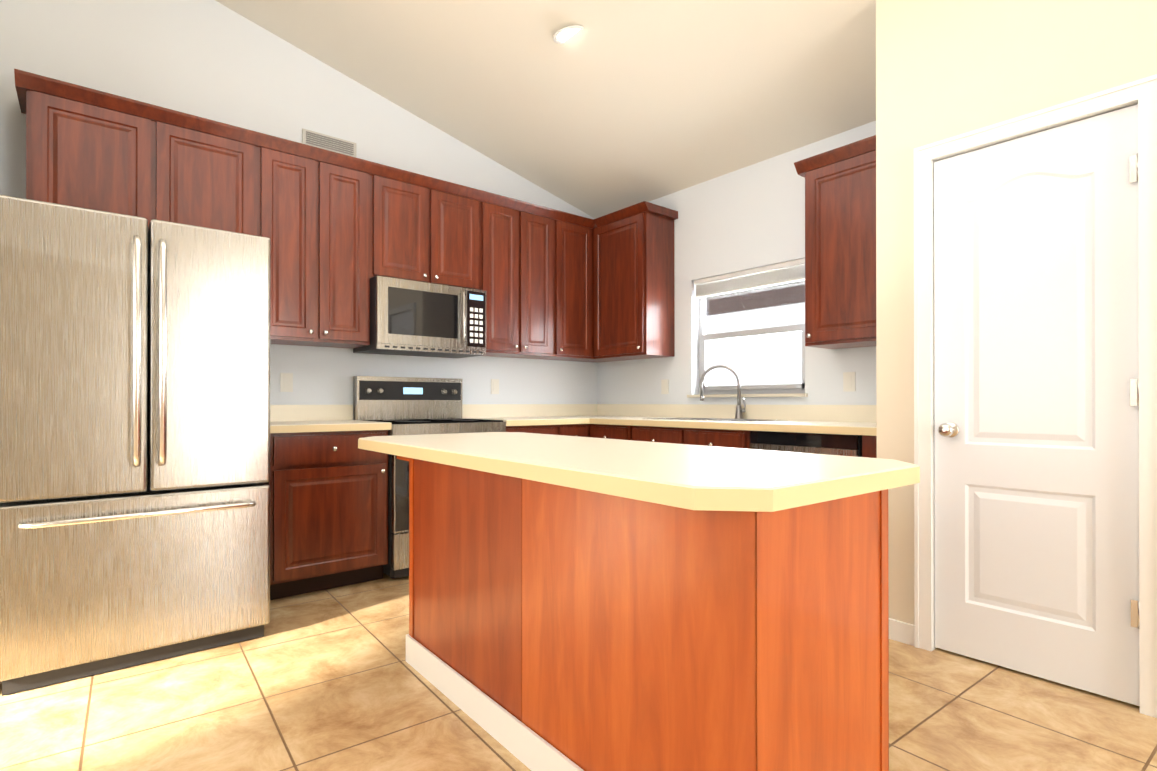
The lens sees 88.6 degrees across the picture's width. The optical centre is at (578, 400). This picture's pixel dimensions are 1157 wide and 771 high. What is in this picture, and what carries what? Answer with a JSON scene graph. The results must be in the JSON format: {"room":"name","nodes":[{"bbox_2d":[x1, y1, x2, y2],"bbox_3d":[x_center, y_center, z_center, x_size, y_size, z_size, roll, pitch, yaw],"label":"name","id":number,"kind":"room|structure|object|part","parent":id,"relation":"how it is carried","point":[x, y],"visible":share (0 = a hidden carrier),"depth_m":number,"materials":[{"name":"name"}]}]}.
{"room":"kitchen","nodes":[
{"label":"kitchen","id":0,"kind":"room"},
{"bbox_2d":[0,0,596,419],"bbox_3d":[-1.285,-1.259,4.134,3.945,4.600,0.150,0,0,-40],"label":"wall","id":1,"kind":"structure","parent":0,"point":[214,60],"depth_m":3.56,"materials":[{"name":"white paint"}]},
{"bbox_2d":[14,69,259,235],"bbox_3d":[-2.207,-1.105,3.032,0.961,0.685,0.366,0,0,-40],"label":"upper cabinet","id":2,"kind":"object","parent":1,"relation":"attached to","point":[90,148],"visible":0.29,"depth_m":2.88,"materials":[{"name":"brown wood"}]},
{"bbox_2d":[280,373,292,391],"bbox_3d":[-1.779,-0.111,3.615,0.070,0.114,0.009,0,0,-40],"label":"electrical outlet","id":3,"kind":"object","parent":1,"relation":"attached to","point":[286,382],"visible":1,"depth_m":3.61,"materials":[{"name":"white plastic"}]},
{"bbox_2d":[257,133,372,348],"bbox_3d":[-1.598,-0.893,3.535,0.620,1.105,0.366,0,0,-40],"label":"upper cabinet","id":4,"kind":"object","parent":1,"relation":"attached to","point":[313,213],"visible":0.94,"depth_m":3.42,"materials":[{"name":"brown wood"}]},
{"bbox_2d":[302,128,355,156],"bbox_3d":[-1.583,-1.635,3.777,0.330,0.100,0.017,0,0,-40],"label":"air vent","id":5,"kind":"object","parent":1,"relation":"in","point":[327,142],"visible":0.96,"depth_m":3.77,"materials":[{"name":"grey metal"}]},
{"bbox_2d":[370,162,483,289],"bbox_3d":[-1.065,-1.100,3.978,0.766,0.690,0.366,0,0,-40],"label":"upper cabinet","id":6,"kind":"object","parent":1,"relation":"attached to","point":[423,228],"visible":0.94,"depth_m":3.83,"materials":[{"name":"brown wood"}]},
{"bbox_2d":[353,276,486,357],"bbox_3d":[-1.034,-0.532,3.940,0.760,0.440,0.454,0,0,-40],"label":"over-the-range microwave","id":7,"kind":"object","parent":6,"relation":"attached to","point":[414,318],"visible":1,"depth_m":3.77,"materials":[{"name":"silver metal"}]},
{"bbox_2d":[491,379,498,393],"bbox_3d":[-0.641,-0.108,4.558,0.070,0.114,0.009,0,0,-40],"label":"electrical outlet","id":8,"kind":"object","parent":1,"relation":"attached to","point":[494,386],"visible":1,"depth_m":4.55,"materials":[{"name":"white plastic"}]},
{"bbox_2d":[479,191,557,358],"bbox_3d":[-0.521,-0.891,4.427,0.645,1.105,0.366,0,0,-40],"label":"upper cabinet","id":9,"kind":"object","parent":1,"relation":"attached to","point":[516,259],"visible":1,"depth_m":4.30,"materials":[{"name":"brown wood"}]},
{"bbox_2d":[533,210,594,360],"bbox_3d":[-0.123,-0.890,4.757,0.390,1.105,0.366,0,0,-40],"label":"upper cabinet","id":10,"kind":"object","parent":1,"relation":"attached to","point":[572,287],"visible":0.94,"depth_m":4.63,"materials":[{"name":"brown wood"}]},
{"bbox_2d":[215,0,875,218],"bbox_3d":[-0.190,-2.500,0.240,7.230,1.849,7.550,0,0,-40],"label":"ceiling","id":11,"kind":"structure","parent":0,"point":[612,106],"depth_m":3.45,"materials":[{"name":"beige paint"}]},
{"bbox_2d":[553,25,583,43],"bbox_3d":[-0.042,-1.947,3.159,0.186,0.049,0.190,0,0,-40],"label":"recessed light","id":12,"kind":"object","parent":11,"relation":"in","point":[561,36],"visible":0.71,"depth_m":3.12,"materials":[{"name":"white plastic"}]},
{"bbox_2d":[0,573,1156,770],"bbox_3d":[-0.180,1.080,0.335,7.380,0.100,7.700,0,0,-40],"label":"floor","id":13,"kind":"structure","parent":0,"point":[331,679],"depth_m":1.96,"materials":[{"name":"tile"}]},
{"bbox_2d":[0,195,270,695],"bbox_3d":[-1.953,0.156,2.647,0.865,1.762,1.002,0,0,-40],"label":"fridge","id":14,"kind":"object","parent":13,"relation":"on","point":[134,438],"visible":1,"depth_m":2.26,"materials":[{"name":"silver metal"}]},
{"bbox_3d":[-1.881,-0.180,2.219,0.428,1.070,0.115,0,0,-40],"label":"door","id":15,"kind":"part","parent":14,"relation":"part of","materials":[{"name":"silver metal"}]},
{"bbox_3d":[-1.712,0.671,2.356,0.865,0.606,0.115,0,0,-40],"label":"drawer","id":16,"kind":"part","parent":14,"relation":"part of","materials":[{"name":"silver metal"}]},
{"bbox_3d":[-1.655,-0.095,2.288,0.747,1.083,0.069,0,0,-40],"label":"handle","id":17,"kind":"part","parent":14,"relation":"part of","materials":[{"name":"silver metal"}]},
{"bbox_3d":[-1.544,-0.179,2.497,0.428,1.070,0.115,0,0,-40],"label":"door","id":18,"kind":"part","parent":14,"relation":"part of","materials":[{"name":"silver metal"}]},
{"bbox_2d":[264,430,387,599],"bbox_3d":[-1.501,0.602,3.414,0.620,0.873,0.631,0,0,-40],"label":"base cabinet","id":19,"kind":"object","parent":13,"relation":"on","point":[328,510],"visible":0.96,"depth_m":3.18,"materials":[{"name":"brown wood"}]},
{"bbox_2d":[270,405,391,432],"bbox_3d":[-1.515,0.095,3.415,0.638,0.140,0.653,0,0,-40],"label":"countertop","id":20,"kind":"structure","parent":19,"relation":"on","point":[302,418],"depth_m":3.56,"materials":[{"name":"beige laminate"}]},
{"bbox_2d":[354,376,505,578],"bbox_3d":[-0.948,0.440,3.833,0.758,1.200,0.712,0,0,-40],"label":"range","id":21,"kind":"object","parent":13,"relation":"on","point":[411,406],"visible":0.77,"depth_m":3.83,"materials":[{"name":"silver metal"}]},
{"bbox_2d":[506,425,555,434],"bbox_3d":[-0.499,0.605,4.243,0.450,0.873,0.631,0,0,-40],"label":"base cabinet","id":22,"kind":"object","parent":13,"relation":"on","point":[545,429],"visible":0.02,"depth_m":4.05,"materials":[{"name":"brown wood"}]},
{"bbox_2d":[462,404,585,425],"bbox_3d":[-0.409,0.097,4.327,0.690,0.140,0.660,0,0,-40],"label":"countertop","id":23,"kind":"structure","parent":22,"relation":"on","point":[512,414],"depth_m":4.54,"materials":[{"name":"beige laminate"}]},
{"bbox_2d":[556,424,587,436],"bbox_3d":[-0.210,0.605,4.483,0.300,0.873,0.631,0,0,-40],"label":"base cabinet","id":24,"kind":"object","parent":13,"relation":"on","point":[580,430],"visible":0.06,"depth_m":4.26,"materials":[{"name":"brown wood"}]},
{"bbox_2d":[590,424,631,439],"bbox_3d":[0.423,0.605,4.394,0.631,0.873,0.420,0,0,-40],"label":"base cabinet","id":25,"kind":"object","parent":13,"relation":"on","point":[620,432],"visible":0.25,"depth_m":4.18,"materials":[{"name":"brown wood"}]},
{"bbox_2d":[381,452,888,770],"bbox_3d":[-0.054,0.620,2.001,0.549,0.829,1.920,0,0,-38],"label":"kitchen island","id":26,"kind":"object","parent":13,"relation":"on","point":[577,603],"depth_m":1.37,"materials":[{"name":"brown wood"}]},
{"bbox_2d":[358,432,919,519],"bbox_3d":[-0.047,0.186,2.092,0.828,0.041,2.084,0,0,-38],"label":"island countertop","id":27,"kind":"structure","parent":26,"relation":"on","point":[728,483],"depth_m":1.43,"materials":[{"name":"beige stone"}]},
{"bbox_2d":[632,425,750,448],"bbox_3d":[0.867,0.604,3.859,0.631,0.873,0.930,0,0,-40],"label":"base cabinet","id":28,"kind":"object","parent":13,"relation":"on","point":[717,437],"visible":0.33,"depth_m":3.61,"materials":[{"name":"brown wood"}]},
{"bbox_2d":[586,404,876,435],"bbox_3d":[0.779,0.173,3.963,0.675,0.294,2.736,0,0,-40],"label":"countertop","id":29,"kind":"structure","parent":28,"relation":"on","point":[845,419],"depth_m":3.76,"materials":[{"name":"beige laminate"}]},
{"bbox_2d":[699,364,745,418],"bbox_3d":[0.992,-0.061,4.042,0.164,0.374,0.302,0,0,-40],"label":"faucet","id":30,"kind":"object","parent":29,"relation":"on","point":[739,411],"visible":0.98,"depth_m":4.01,"materials":[{"name":"silver metal"}]},
{"bbox_2d":[750,431,861,456],"bbox_3d":[1.351,0.603,3.247,0.626,0.870,0.600,0,0,-40],"label":"dishwasher","id":31,"kind":"object","parent":13,"relation":"on","point":[835,444],"visible":0.15,"depth_m":3.04,"materials":[{"name":"black metal"}]},
{"bbox_2d":[862,435,876,457],"bbox_3d":[1.629,0.601,2.979,0.578,0.873,0.138,0,0,-40],"label":"base cabinet","id":32,"kind":"object","parent":13,"relation":"on","point":[869,446],"depth_m":2.82,"materials":[{"name":"brown wood"}]},
{"bbox_2d":[597,121,876,404],"bbox_3d":[2.584,-1.264,2.436,0.150,4.600,7.400,0,0,-40],"label":"wall","id":33,"kind":"structure","parent":0,"point":[748,217],"depth_m":4.12,"materials":[{"name":"white paint"}]},
{"bbox_2d":[573,223,617,362],"bbox_3d":[0.137,-0.889,5.010,0.332,1.105,0.308,0,0,-40],"label":"upper cabinet","id":34,"kind":"object","parent":33,"relation":"attached to","point":[593,359],"visible":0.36,"depth_m":4.79,"materials":[{"name":"brown wood"}]},
{"bbox_2d":[593,201,677,360],"bbox_3d":[0.420,-0.890,4.641,0.366,1.105,0.621,0,0,-40],"label":"upper cabinet","id":35,"kind":"object","parent":33,"relation":"attached to","point":[633,288],"visible":1,"depth_m":4.48,"materials":[{"name":"brown wood"}]},
{"bbox_2d":[661,379,668,393],"bbox_3d":[0.672,-0.108,4.615,0.009,0.114,0.070,0,0,-40],"label":"electrical outlet","id":36,"kind":"object","parent":33,"relation":"attached to","point":[664,386],"visible":1,"depth_m":4.61,"materials":[{"name":"white plastic"}]},
{"bbox_2d":[687,393,807,397],"bbox_3d":[1.155,-0.034,4.088,0.120,0.020,0.947,0,0,-40],"label":"window sill","id":37,"kind":"structure","parent":33,"relation":"attached to","point":[762,395],"depth_m":3.96,"materials":[{"name":"beige stone"}]},
{"bbox_2d":[699,282,804,394],"bbox_3d":[1.208,-0.472,4.133,0.052,0.855,0.907,0,0,-40],"label":"window","id":38,"kind":"structure","parent":33,"relation":"in","point":[704,337],"depth_m":4.14,"materials":[{"name":"glass"}]},
{"bbox_2d":[694,258,804,297],"bbox_3d":[1.159,-0.832,4.094,0.040,0.131,0.887,0,0,-40],"label":"window blind","id":39,"kind":"object","parent":38,"relation":"attached to","point":[778,274],"visible":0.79,"depth_m":4.04,"materials":[{"name":"white plastic"}]},
{"bbox_2d":[794,135,875,348],"bbox_3d":[1.569,-0.834,3.253,0.366,1.045,0.631,0,0,-40],"label":"upper cabinet","id":40,"kind":"object","parent":33,"relation":"attached to","point":[840,247],"visible":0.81,"depth_m":3.21,"materials":[{"name":"brown wood"}]},
{"bbox_2d":[843,372,854,391],"bbox_3d":[1.597,-0.111,3.498,0.009,0.114,0.070,0,0,-40],"label":"electrical outlet","id":41,"kind":"object","parent":33,"relation":"attached to","point":[848,381],"visible":1,"depth_m":3.50,"materials":[{"name":"white plastic"}]},
{"bbox_2d":[876,0,1156,624],"bbox_3d":[3.106,-1.268,1.089,0.765,4.600,4.660,0,0,-40],"label":"wall","id":42,"kind":"structure","parent":0,"point":[945,69],"depth_m":2.46,"materials":[{"name":"beige paint"}]},
{"bbox_2d":[889,618,913,645],"bbox_3d":[0.476,0.989,0.782,3.960,0.085,7.250,0,0,-40],"label":"baseboard","id":43,"kind":"structure","parent":42,"relation":"attached to","point":[900,631],"depth_m":2.54,"materials":[{"name":"white"}]},
{"bbox_2d":[914,74,1156,717],"bbox_3d":[1.706,-0.014,2.249,0.137,2.098,0.754,0,0,-40],"label":"door frame","id":44,"kind":"structure","parent":42,"relation":"attached to","point":[1142,93],"depth_m":2.09,"materials":[{"name":"white wood"}]},
{"bbox_2d":[934,104,1139,705],"bbox_3d":[1.670,0.014,2.213,0.102,2.018,0.634,0,0,-40],"label":"pantry door","id":45,"kind":"structure","parent":42,"relation":"in","point":[1036,421],"depth_m":2.19,"materials":[{"name":"white wood"}]}
]}

